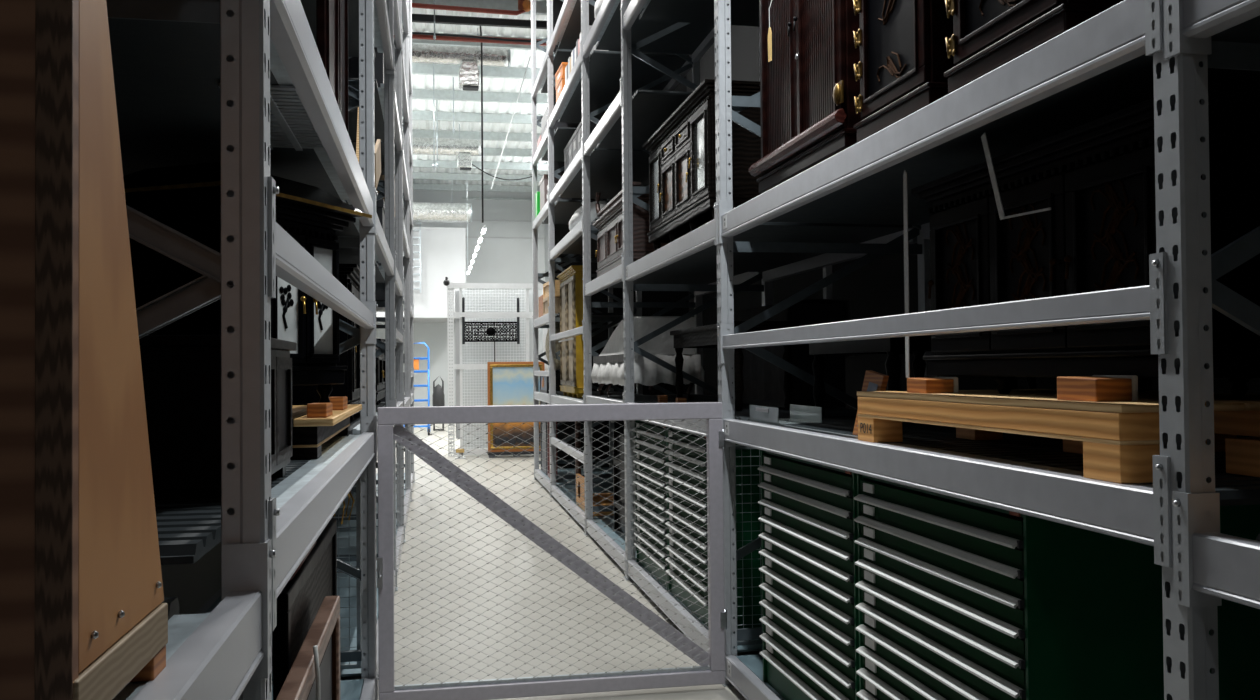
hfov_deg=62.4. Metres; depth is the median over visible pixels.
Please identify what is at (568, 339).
band
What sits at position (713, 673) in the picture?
gate
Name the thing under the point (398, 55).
upright
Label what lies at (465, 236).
trim
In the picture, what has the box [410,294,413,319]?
beam
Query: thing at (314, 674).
framed canvas
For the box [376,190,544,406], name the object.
wall
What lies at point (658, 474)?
base cabinet
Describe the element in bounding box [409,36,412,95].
beam
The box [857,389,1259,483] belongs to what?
wooden pallet
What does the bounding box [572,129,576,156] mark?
file box
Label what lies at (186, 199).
base cabinet
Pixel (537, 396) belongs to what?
beam
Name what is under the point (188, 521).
deck
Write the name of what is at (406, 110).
beam
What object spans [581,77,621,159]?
beam
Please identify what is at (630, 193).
upright
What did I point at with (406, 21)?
beam
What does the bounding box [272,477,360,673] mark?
panel
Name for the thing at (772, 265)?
deck
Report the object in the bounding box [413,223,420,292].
ladder
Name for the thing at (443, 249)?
wall
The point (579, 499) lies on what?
crate
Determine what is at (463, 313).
hanger
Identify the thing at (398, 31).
beam
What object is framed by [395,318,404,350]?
beam
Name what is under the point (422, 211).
duct
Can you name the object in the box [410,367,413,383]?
beam
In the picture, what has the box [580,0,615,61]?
beam
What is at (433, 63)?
hanging rod
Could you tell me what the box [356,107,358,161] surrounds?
wooden board
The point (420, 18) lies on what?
channel
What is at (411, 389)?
beam
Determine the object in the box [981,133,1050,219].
band
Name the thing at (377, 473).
deck
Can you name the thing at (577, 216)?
wrapped bundle
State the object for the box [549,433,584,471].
beam
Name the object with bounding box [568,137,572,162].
file box
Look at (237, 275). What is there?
upright
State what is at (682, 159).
base cabinet
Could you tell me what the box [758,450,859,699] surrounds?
base cabinet
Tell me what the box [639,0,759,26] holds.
deck
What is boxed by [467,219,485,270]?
track
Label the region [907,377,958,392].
chock
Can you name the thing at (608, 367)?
settee
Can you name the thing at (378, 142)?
sheet
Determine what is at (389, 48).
beam
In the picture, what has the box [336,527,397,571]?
deck
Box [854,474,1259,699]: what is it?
base cabinet
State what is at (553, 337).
beam
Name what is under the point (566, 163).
file box
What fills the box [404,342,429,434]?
step ladder
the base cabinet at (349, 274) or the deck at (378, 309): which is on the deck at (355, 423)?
the base cabinet at (349, 274)
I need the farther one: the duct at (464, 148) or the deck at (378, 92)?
the duct at (464, 148)
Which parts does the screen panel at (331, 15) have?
moulding, moulding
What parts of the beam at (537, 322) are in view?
rail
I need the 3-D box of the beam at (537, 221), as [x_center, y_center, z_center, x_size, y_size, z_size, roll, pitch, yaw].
[-1.120,-1.733,13.207,0.074,0.205,1.988,0,-1,-11]
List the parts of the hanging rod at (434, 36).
rod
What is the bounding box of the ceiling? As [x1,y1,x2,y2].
[402,0,547,192]
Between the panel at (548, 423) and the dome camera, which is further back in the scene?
the dome camera
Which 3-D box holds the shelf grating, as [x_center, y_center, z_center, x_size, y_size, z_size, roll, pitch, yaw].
[-0.983,-0.648,2.941,0.200,0.012,0.760,0,-1,-11]
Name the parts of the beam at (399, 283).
rail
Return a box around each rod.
[288,542,315,581]
[433,0,435,41]
[433,63,434,169]
[436,100,437,167]
[453,77,454,133]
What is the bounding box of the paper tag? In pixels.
[768,1,771,61]
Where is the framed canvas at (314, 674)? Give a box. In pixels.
[276,596,339,699]
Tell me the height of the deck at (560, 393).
0.098 m
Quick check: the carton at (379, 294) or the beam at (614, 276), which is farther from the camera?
the carton at (379, 294)
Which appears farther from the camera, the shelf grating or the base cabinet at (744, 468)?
the base cabinet at (744, 468)
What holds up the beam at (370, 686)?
attached to the upright at (361, 91)
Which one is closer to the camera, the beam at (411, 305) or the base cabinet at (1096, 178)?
the base cabinet at (1096, 178)
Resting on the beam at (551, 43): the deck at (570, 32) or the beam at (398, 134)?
the deck at (570, 32)
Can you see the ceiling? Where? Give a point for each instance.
(501, 85)
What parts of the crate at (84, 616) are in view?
panel, panel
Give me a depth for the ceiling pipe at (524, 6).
15.73 m
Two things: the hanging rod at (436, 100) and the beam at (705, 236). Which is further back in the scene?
the hanging rod at (436, 100)
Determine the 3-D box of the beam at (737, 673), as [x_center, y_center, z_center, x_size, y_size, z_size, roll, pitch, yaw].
[0.750,1.470,3.428,0.074,0.115,3.078,0,-1,-11]
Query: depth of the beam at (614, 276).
8.42 m
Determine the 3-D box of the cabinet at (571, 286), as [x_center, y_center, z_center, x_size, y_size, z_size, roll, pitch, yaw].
[-0.641,-0.177,11.436,0.170,1.380,1.310,0,-1,-11]
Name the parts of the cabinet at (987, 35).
panel, moulding, door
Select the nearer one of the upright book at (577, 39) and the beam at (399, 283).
the beam at (399, 283)
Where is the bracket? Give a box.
[455,449,465,458]
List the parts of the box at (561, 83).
lid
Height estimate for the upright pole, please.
0.980 m
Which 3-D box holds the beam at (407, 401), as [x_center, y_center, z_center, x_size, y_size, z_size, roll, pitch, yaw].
[-2.269,0.541,10.493,0.074,0.205,2.808,0,-1,-11]
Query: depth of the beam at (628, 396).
5.76 m
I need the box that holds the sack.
[594,0,603,18]
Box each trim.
[462,197,531,199]
[465,236,544,238]
[472,220,531,221]
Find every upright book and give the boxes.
[565,66,566,82]
[568,57,570,76]
[571,50,572,69]
[576,39,578,59]
[578,38,579,54]
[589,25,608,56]
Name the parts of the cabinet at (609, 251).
moulding, panel, door, moulding, panel, door, door, moulding, cornice, panel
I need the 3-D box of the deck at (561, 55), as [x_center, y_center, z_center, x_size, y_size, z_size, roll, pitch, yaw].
[-0.608,-3.506,13.337,1.021,0.098,1.906,0,-1,-11]
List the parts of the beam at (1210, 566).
rail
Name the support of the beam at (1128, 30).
attached to the upright at (1180, 80)
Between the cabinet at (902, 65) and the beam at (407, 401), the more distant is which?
the beam at (407, 401)
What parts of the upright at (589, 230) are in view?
post, post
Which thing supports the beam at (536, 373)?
attached to the upright at (551, 84)
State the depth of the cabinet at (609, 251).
8.13 m
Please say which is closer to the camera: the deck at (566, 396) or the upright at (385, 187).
the upright at (385, 187)
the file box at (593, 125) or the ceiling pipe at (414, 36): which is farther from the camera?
the ceiling pipe at (414, 36)
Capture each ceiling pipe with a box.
[412,0,530,15]
[412,34,546,45]
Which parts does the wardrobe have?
moulding, panel, door, handle, handle, moulding, moulding, panel, door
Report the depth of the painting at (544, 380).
13.35 m
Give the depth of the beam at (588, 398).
8.78 m
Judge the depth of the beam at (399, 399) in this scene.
9.06 m
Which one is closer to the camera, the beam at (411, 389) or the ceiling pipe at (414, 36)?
the beam at (411, 389)
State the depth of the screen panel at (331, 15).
3.93 m
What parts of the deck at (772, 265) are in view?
rail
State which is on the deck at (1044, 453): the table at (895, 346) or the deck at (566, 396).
the table at (895, 346)
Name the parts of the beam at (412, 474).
rail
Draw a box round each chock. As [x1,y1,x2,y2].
[307,403,332,417]
[329,397,347,409]
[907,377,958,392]
[1057,375,1137,401]
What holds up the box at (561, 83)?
on the box
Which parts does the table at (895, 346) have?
leg, leg, leg, leg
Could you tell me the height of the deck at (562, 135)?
0.098 m
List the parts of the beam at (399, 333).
rail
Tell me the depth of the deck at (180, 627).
1.35 m
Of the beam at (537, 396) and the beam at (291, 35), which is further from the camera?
the beam at (537, 396)
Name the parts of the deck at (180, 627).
deck panel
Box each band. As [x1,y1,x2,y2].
[558,337,573,342]
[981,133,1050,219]
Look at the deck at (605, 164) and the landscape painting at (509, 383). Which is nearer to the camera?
the deck at (605, 164)
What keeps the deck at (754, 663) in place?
on the beam at (737, 673)
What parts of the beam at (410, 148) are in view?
rail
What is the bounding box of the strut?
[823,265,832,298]
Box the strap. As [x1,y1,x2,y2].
[903,170,909,377]
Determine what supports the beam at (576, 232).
attached to the upright at (551, 84)
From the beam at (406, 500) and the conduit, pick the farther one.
the conduit
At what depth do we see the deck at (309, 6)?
6.41 m
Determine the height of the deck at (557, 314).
0.098 m
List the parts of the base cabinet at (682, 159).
moulding, panel, door, panel, moulding, drawer, door, panel, moulding, drawer, door, moulding, panel, door, cornice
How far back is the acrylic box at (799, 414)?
4.62 m
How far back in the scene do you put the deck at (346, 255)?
6.26 m
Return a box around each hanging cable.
[472,164,531,179]
[480,26,483,222]
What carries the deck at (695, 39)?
on the beam at (587, 44)
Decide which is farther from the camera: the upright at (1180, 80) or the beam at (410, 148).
the beam at (410, 148)
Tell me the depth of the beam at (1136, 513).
2.52 m
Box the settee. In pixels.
[591,316,703,399]
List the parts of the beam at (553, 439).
rail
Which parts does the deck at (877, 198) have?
rail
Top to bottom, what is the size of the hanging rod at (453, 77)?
1.100 m
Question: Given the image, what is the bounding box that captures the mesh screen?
[447,283,547,456]
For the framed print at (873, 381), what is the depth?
3.68 m
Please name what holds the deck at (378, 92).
on the beam at (398, 134)
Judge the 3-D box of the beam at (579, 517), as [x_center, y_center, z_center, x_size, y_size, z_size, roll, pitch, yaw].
[-0.642,1.608,10.781,0.074,0.115,2.808,0,-1,-11]
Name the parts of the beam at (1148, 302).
rail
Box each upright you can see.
[106,0,271,699]
[272,0,376,678]
[331,0,405,541]
[337,0,397,590]
[354,0,410,501]
[376,0,414,482]
[531,0,613,479]
[547,0,642,496]
[581,0,702,534]
[621,0,772,579]
[714,0,936,686]
[1153,0,1259,699]
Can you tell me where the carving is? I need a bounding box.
[465,322,516,341]
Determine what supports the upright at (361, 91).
on the floor
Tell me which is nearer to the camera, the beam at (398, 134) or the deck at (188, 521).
the deck at (188, 521)
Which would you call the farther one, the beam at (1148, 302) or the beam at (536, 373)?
the beam at (536, 373)
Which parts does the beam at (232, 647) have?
rail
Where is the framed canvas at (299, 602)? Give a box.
[273,519,336,699]
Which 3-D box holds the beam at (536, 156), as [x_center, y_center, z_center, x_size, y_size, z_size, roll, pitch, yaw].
[-1.127,-2.593,13.221,0.074,0.205,1.988,0,-1,-11]
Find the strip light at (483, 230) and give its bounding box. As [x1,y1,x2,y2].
[481,227,486,233]
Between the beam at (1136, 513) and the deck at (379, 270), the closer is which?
the beam at (1136, 513)
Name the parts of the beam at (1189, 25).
rail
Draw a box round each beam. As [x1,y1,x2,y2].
[132,539,275,699]
[268,176,377,343]
[269,416,376,631]
[270,0,376,233]
[360,675,378,699]
[375,193,396,280]
[375,400,396,450]
[376,0,395,75]
[377,569,397,696]
[394,0,402,52]
[394,70,403,154]
[395,251,404,299]
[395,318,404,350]
[395,393,404,406]
[396,525,405,575]
[402,0,409,35]
[402,33,409,126]
[402,150,410,203]
[403,208,410,260]
[404,391,411,406]
[404,489,411,528]
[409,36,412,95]
[409,127,412,165]
[410,189,413,227]
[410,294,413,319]
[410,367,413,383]
[410,388,414,403]
[411,472,414,498]
[531,43,546,100]
[531,119,547,167]
[532,194,548,231]
[532,306,548,329]
[533,366,549,381]
[533,386,549,404]
[533,469,549,491]
[546,0,572,57]
[547,42,580,130]
[548,137,581,206]
[548,210,582,262]
[549,319,583,346]
[549,389,583,404]
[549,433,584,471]
[550,485,584,530]
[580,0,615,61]
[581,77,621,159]
[582,253,622,299]
[583,387,623,420]
[584,519,625,574]
[620,0,646,34]
[622,202,717,285]
[623,392,705,435]
[625,559,708,652]
[716,0,1162,243]
[717,252,1167,362]
[722,404,1171,567]
[724,655,781,699]
[1164,0,1259,58]
[1172,491,1259,608]
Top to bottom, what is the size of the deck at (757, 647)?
0.098 m
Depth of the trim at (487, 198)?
33.61 m
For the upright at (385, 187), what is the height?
6.900 m
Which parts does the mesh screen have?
perforated post, panel, post, rail, rail, rail, rail, post, post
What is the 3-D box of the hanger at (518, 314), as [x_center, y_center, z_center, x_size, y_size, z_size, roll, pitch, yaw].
[-1.939,-0.507,18.058,0.080,0.806,0.059,0,-1,-11]
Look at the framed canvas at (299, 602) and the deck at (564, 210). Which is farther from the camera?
the deck at (564, 210)
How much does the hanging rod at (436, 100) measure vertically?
1.500 m
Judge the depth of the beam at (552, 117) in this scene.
10.74 m
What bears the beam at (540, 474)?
attached to the upright at (551, 84)
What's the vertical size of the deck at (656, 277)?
0.098 m
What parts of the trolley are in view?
frame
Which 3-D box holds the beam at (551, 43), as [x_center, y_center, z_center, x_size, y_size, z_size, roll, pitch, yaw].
[-0.686,-3.567,10.870,0.074,0.205,2.808,0,-1,-11]
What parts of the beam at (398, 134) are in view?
rail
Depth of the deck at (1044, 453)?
3.03 m
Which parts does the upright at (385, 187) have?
post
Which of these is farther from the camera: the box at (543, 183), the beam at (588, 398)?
the box at (543, 183)
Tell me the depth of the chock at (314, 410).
3.27 m
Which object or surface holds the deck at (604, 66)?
on the beam at (552, 117)
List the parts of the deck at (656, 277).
deck panel, rail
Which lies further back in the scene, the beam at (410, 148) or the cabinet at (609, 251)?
the beam at (410, 148)
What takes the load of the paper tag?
hanging from the wardrobe
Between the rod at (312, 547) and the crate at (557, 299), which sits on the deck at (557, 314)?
the crate at (557, 299)
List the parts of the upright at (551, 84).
post, post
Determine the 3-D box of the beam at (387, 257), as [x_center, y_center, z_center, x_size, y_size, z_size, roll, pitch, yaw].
[-1.406,-0.600,5.909,0.074,0.205,2.498,0,-1,-11]
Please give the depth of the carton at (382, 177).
9.96 m
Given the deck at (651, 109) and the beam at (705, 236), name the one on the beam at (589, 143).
the deck at (651, 109)
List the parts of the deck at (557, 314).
deck panel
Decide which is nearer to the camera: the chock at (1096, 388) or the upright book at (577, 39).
the chock at (1096, 388)
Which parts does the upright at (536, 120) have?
post, post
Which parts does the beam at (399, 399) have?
rail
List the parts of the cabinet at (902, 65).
moulding, panel, door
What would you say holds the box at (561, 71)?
on the box at (561, 83)
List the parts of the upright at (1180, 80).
post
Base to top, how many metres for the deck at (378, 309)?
0.098 m
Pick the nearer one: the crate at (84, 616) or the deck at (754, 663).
the crate at (84, 616)
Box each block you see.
[658,395,667,402]
[676,398,686,402]
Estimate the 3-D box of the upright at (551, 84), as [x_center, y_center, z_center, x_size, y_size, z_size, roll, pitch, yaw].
[-0.421,-1.736,12.321,1.112,6.900,0.120,0,-1,-11]
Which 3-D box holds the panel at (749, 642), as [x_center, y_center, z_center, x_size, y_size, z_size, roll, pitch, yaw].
[0.927,0.940,5.095,0.880,0.960,0.012,0,-1,-11]
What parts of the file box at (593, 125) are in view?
lid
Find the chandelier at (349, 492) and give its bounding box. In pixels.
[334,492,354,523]
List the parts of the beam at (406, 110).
rail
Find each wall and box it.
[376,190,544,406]
[376,227,465,322]
[544,25,1259,437]
[553,0,688,468]
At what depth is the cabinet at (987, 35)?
2.69 m
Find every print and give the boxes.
[853,370,888,434]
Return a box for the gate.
[377,402,726,699]
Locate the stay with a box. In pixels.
[491,55,530,188]
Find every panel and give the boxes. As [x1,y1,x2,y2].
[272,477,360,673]
[316,0,348,133]
[540,401,547,474]
[547,403,556,482]
[733,445,762,645]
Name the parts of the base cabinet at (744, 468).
handle, handle, handle, handle, handle, handle, handle, handle, handle, handle, handle, handle, drawer, drawer, drawer, drawer, drawer, drawer, drawer, drawer, drawer, drawer, drawer, drawer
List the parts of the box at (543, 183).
lid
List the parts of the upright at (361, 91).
post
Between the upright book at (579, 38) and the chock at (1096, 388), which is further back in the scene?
the upright book at (579, 38)
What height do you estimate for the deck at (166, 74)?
0.098 m
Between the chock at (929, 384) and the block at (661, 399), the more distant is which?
the block at (661, 399)
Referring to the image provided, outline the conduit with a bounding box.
[412,32,546,42]
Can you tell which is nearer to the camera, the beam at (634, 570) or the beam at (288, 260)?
the beam at (288, 260)
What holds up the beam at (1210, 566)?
attached to the upright at (1180, 80)
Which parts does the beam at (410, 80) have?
rail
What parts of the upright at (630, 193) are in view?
post, post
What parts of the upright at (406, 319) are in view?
post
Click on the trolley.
(438, 397)
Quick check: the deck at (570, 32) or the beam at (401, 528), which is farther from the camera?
the deck at (570, 32)
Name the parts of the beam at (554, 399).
rail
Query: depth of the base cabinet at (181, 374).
2.17 m
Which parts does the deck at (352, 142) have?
deck panel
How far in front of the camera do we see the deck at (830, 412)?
5.59 m
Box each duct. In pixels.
[412,28,510,90]
[412,124,480,170]
[413,202,471,222]
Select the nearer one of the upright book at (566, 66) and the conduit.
the upright book at (566, 66)
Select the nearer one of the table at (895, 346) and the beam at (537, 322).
the table at (895, 346)
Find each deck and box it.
[108,18,351,204]
[113,597,210,699]
[154,434,360,564]
[196,571,377,680]
[272,679,363,699]
[292,411,376,435]
[300,0,383,57]
[335,490,405,527]
[336,217,380,264]
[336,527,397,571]
[348,78,394,141]
[350,473,404,490]
[351,141,403,192]
[358,263,384,281]
[375,300,403,311]
[376,402,385,410]
[539,49,571,93]
[539,467,612,484]
[540,127,576,161]
[542,199,609,223]
[547,391,622,395]
[555,313,635,326]
[556,0,610,50]
[556,484,613,518]
[557,50,691,122]
[557,394,640,400]
[559,147,649,198]
[561,219,597,253]
[592,519,624,550]
[594,0,714,61]
[596,90,691,149]
[597,394,716,402]
[608,271,758,295]
[635,560,762,651]
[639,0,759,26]
[645,401,857,419]
[656,222,916,281]
[736,654,784,699]
[744,417,1259,505]
[767,15,1259,238]
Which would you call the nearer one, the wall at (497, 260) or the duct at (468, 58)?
the duct at (468, 58)
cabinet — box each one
[123,162,371,402]
[139,335,296,490]
[292,264,359,420]
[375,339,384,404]
[557,265,583,397]
[593,194,668,277]
[633,420,667,590]
[643,79,762,250]
[664,427,762,628]
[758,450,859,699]
[853,0,956,142]
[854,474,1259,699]
[911,94,1259,394]
[944,0,1122,93]
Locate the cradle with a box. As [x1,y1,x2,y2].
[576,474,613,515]
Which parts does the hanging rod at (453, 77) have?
rod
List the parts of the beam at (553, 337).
rail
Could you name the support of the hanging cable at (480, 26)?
hanging from the ceiling
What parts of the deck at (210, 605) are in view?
rail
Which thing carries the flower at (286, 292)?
on the base cabinet at (186, 199)
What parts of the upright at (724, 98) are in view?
post, post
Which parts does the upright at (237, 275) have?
post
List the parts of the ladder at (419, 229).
rail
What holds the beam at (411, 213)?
attached to the upright at (410, 1)
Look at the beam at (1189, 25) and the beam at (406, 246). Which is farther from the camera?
the beam at (406, 246)
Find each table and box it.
[670,321,799,410]
[809,335,1017,419]
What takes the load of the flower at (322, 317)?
on the base cabinet at (186, 199)
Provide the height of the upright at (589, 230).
6.900 m
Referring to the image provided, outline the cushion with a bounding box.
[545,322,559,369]
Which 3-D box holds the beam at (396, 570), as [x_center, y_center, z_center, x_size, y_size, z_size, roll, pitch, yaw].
[-1.388,1.530,5.872,0.074,0.115,2.498,0,-1,-11]
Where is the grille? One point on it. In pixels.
(465, 87)
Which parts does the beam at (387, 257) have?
rail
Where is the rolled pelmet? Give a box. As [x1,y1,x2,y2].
[595,182,640,216]
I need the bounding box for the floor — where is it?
[161,423,760,699]
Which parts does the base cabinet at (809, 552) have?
handle, drawer, handle, handle, handle, handle, handle, handle, handle, handle, handle, handle, handle, drawer, drawer, drawer, drawer, drawer, drawer, drawer, drawer, drawer, drawer, drawer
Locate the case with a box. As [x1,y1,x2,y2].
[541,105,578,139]
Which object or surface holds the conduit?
attached to the wall
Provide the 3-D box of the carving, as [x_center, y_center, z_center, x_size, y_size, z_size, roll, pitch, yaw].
[-2.406,-0.316,18.003,0.960,0.350,0.035,0,-1,-11]
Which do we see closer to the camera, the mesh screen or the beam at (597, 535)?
the beam at (597, 535)
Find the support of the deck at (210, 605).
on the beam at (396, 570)
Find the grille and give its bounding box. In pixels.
[463,85,477,90]
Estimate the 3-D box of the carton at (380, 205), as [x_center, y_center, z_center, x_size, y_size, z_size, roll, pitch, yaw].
[-2.147,-0.837,8.058,0.516,0.500,1.116,0,-1,-11]
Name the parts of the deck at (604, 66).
rail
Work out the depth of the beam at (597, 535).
8.27 m
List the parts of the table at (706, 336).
leg, leg, leg, leg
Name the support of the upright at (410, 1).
on the floor
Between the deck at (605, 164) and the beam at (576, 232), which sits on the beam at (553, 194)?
the deck at (605, 164)
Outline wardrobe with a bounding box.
[749,0,863,192]
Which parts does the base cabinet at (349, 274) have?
cornice, door, panel, moulding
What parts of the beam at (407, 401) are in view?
rail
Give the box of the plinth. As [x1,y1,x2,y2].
[487,451,540,457]
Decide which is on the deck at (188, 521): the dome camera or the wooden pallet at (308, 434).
the wooden pallet at (308, 434)
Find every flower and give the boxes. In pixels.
[279,285,293,328]
[317,301,327,329]
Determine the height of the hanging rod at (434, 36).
0.750 m
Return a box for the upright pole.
[575,421,580,485]
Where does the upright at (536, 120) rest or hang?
on the floor
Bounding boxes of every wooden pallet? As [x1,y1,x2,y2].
[290,404,361,459]
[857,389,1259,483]
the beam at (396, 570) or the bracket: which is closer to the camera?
the beam at (396, 570)
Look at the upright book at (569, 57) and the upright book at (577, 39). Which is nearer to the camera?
the upright book at (577, 39)
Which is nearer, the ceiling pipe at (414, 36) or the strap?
the strap
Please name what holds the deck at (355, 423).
on the beam at (389, 403)
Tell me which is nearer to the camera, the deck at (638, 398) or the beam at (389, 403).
the beam at (389, 403)
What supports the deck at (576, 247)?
on the beam at (576, 232)
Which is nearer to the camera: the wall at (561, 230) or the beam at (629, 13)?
the beam at (629, 13)
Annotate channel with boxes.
[412,14,546,28]
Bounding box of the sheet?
[344,139,380,205]
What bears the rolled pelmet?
on the cabinet at (609, 251)
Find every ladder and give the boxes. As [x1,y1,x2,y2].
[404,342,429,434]
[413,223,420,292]
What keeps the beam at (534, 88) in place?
attached to the upright at (536, 120)
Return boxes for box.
[539,174,561,210]
[555,62,567,85]
[555,75,564,99]
[564,144,568,168]
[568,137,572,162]
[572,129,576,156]
[577,121,596,150]
[750,404,821,423]
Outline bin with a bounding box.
[535,192,539,217]
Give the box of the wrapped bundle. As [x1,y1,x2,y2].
[569,201,607,230]
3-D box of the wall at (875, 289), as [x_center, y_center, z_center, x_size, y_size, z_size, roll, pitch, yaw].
[0.903,-1.895,15.323,0.300,7.300,38.700,0,-1,-11]
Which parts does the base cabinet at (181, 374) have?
door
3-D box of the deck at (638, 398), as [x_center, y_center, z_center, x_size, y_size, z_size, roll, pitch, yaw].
[0.326,0.439,8.523,1.021,0.098,1.926,0,-1,-11]
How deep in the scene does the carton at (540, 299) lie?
13.79 m
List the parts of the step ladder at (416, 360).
rail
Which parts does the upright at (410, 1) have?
post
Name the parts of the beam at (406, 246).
rail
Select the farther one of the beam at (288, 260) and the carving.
the carving
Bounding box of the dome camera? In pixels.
[443,277,449,285]
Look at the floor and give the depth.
6.87 m
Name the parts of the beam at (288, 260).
rail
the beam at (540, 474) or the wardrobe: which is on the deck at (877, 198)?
the wardrobe
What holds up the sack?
on the deck at (695, 39)
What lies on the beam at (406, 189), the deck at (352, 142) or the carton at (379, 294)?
the deck at (352, 142)
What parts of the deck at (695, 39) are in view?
rail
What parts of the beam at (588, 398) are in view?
rail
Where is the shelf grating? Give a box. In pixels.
[218,83,325,151]
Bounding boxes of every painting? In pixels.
[487,362,544,451]
[540,376,548,392]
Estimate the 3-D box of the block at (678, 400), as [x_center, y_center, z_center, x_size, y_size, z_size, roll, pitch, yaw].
[0.331,0.334,6.724,0.060,0.050,0.060,0,-1,-11]
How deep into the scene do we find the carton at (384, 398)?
9.99 m
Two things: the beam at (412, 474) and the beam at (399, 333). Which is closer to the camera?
the beam at (399, 333)
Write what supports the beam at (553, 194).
attached to the upright at (551, 84)
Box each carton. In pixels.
[348,47,383,87]
[375,266,403,300]
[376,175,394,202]
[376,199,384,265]
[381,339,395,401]
[538,295,542,316]
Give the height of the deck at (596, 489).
0.098 m
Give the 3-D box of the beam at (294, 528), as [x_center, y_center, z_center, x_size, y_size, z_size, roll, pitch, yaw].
[-0.876,0.368,3.141,0.074,0.205,3.078,0,-1,-11]
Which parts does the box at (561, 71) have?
lid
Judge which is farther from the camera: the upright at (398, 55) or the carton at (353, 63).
the upright at (398, 55)
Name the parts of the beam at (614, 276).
rail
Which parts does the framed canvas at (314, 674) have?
tie cord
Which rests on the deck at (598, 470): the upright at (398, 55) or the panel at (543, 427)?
the panel at (543, 427)
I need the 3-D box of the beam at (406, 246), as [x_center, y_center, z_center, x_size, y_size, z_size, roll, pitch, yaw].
[-2.283,-1.139,10.522,0.074,0.205,2.808,0,-1,-11]
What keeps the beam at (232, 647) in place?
attached to the upright at (237, 275)
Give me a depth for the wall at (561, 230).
14.62 m
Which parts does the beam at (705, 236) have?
rail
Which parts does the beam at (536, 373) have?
rail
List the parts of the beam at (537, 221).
rail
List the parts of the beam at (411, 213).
rail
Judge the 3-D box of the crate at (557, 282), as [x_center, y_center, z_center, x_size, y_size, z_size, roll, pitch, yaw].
[-0.816,-0.753,13.102,0.465,0.200,0.700,0,-1,-13]
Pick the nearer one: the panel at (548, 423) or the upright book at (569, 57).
the upright book at (569, 57)
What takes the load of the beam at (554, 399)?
attached to the upright at (589, 230)
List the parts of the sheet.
panel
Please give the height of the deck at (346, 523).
0.098 m
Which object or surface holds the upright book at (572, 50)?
on the deck at (604, 66)
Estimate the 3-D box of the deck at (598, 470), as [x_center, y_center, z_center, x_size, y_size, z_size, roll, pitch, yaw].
[-0.562,1.644,13.249,1.018,0.098,1.906,0,-1,-11]
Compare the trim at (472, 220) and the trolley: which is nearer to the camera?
the trolley
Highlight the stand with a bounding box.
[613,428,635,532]
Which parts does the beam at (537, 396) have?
rail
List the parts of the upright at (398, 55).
post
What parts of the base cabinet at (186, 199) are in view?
cornice, panel, door, moulding, handle, handle, door, panel, moulding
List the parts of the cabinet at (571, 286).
door, panel, moulding, moulding, cornice, panel, door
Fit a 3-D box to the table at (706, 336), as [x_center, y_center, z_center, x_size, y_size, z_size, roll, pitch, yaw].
[0.616,0.103,6.528,0.390,0.500,1.560,0,-1,-11]
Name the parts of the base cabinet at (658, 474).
handle, handle, handle, handle, handle, handle, handle, handle, handle, handle, handle, handle, drawer, drawer, drawer, drawer, drawer, drawer, drawer, drawer, drawer, drawer, drawer, drawer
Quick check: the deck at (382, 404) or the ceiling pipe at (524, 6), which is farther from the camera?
the ceiling pipe at (524, 6)
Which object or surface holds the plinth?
on the floor
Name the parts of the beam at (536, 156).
rail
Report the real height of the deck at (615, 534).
0.098 m
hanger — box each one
[461,297,465,343]
[516,298,520,343]
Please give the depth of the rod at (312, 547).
3.09 m
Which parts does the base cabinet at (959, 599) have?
handle, drawer, handle, drawer, handle, drawer, handle, handle, handle, handle, handle, handle, handle, drawer, drawer, drawer, drawer, drawer, drawer, drawer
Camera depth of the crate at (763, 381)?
6.22 m
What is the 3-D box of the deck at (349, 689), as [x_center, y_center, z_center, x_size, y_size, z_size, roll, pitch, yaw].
[-1.395,1.476,3.021,1.018,0.098,2.996,0,-1,-11]
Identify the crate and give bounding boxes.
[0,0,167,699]
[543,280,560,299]
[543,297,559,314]
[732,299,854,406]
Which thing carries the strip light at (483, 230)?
attached to the track
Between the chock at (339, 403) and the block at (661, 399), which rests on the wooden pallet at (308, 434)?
the chock at (339, 403)
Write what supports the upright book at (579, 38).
on the deck at (604, 66)
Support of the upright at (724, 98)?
on the floor
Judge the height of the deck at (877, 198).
0.098 m
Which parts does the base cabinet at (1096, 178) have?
handle, panel, moulding, door, panel, moulding, door, handle, handle, cornice, door, moulding, panel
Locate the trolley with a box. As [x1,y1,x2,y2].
[432,377,444,430]
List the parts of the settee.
leg, leg, leg, leg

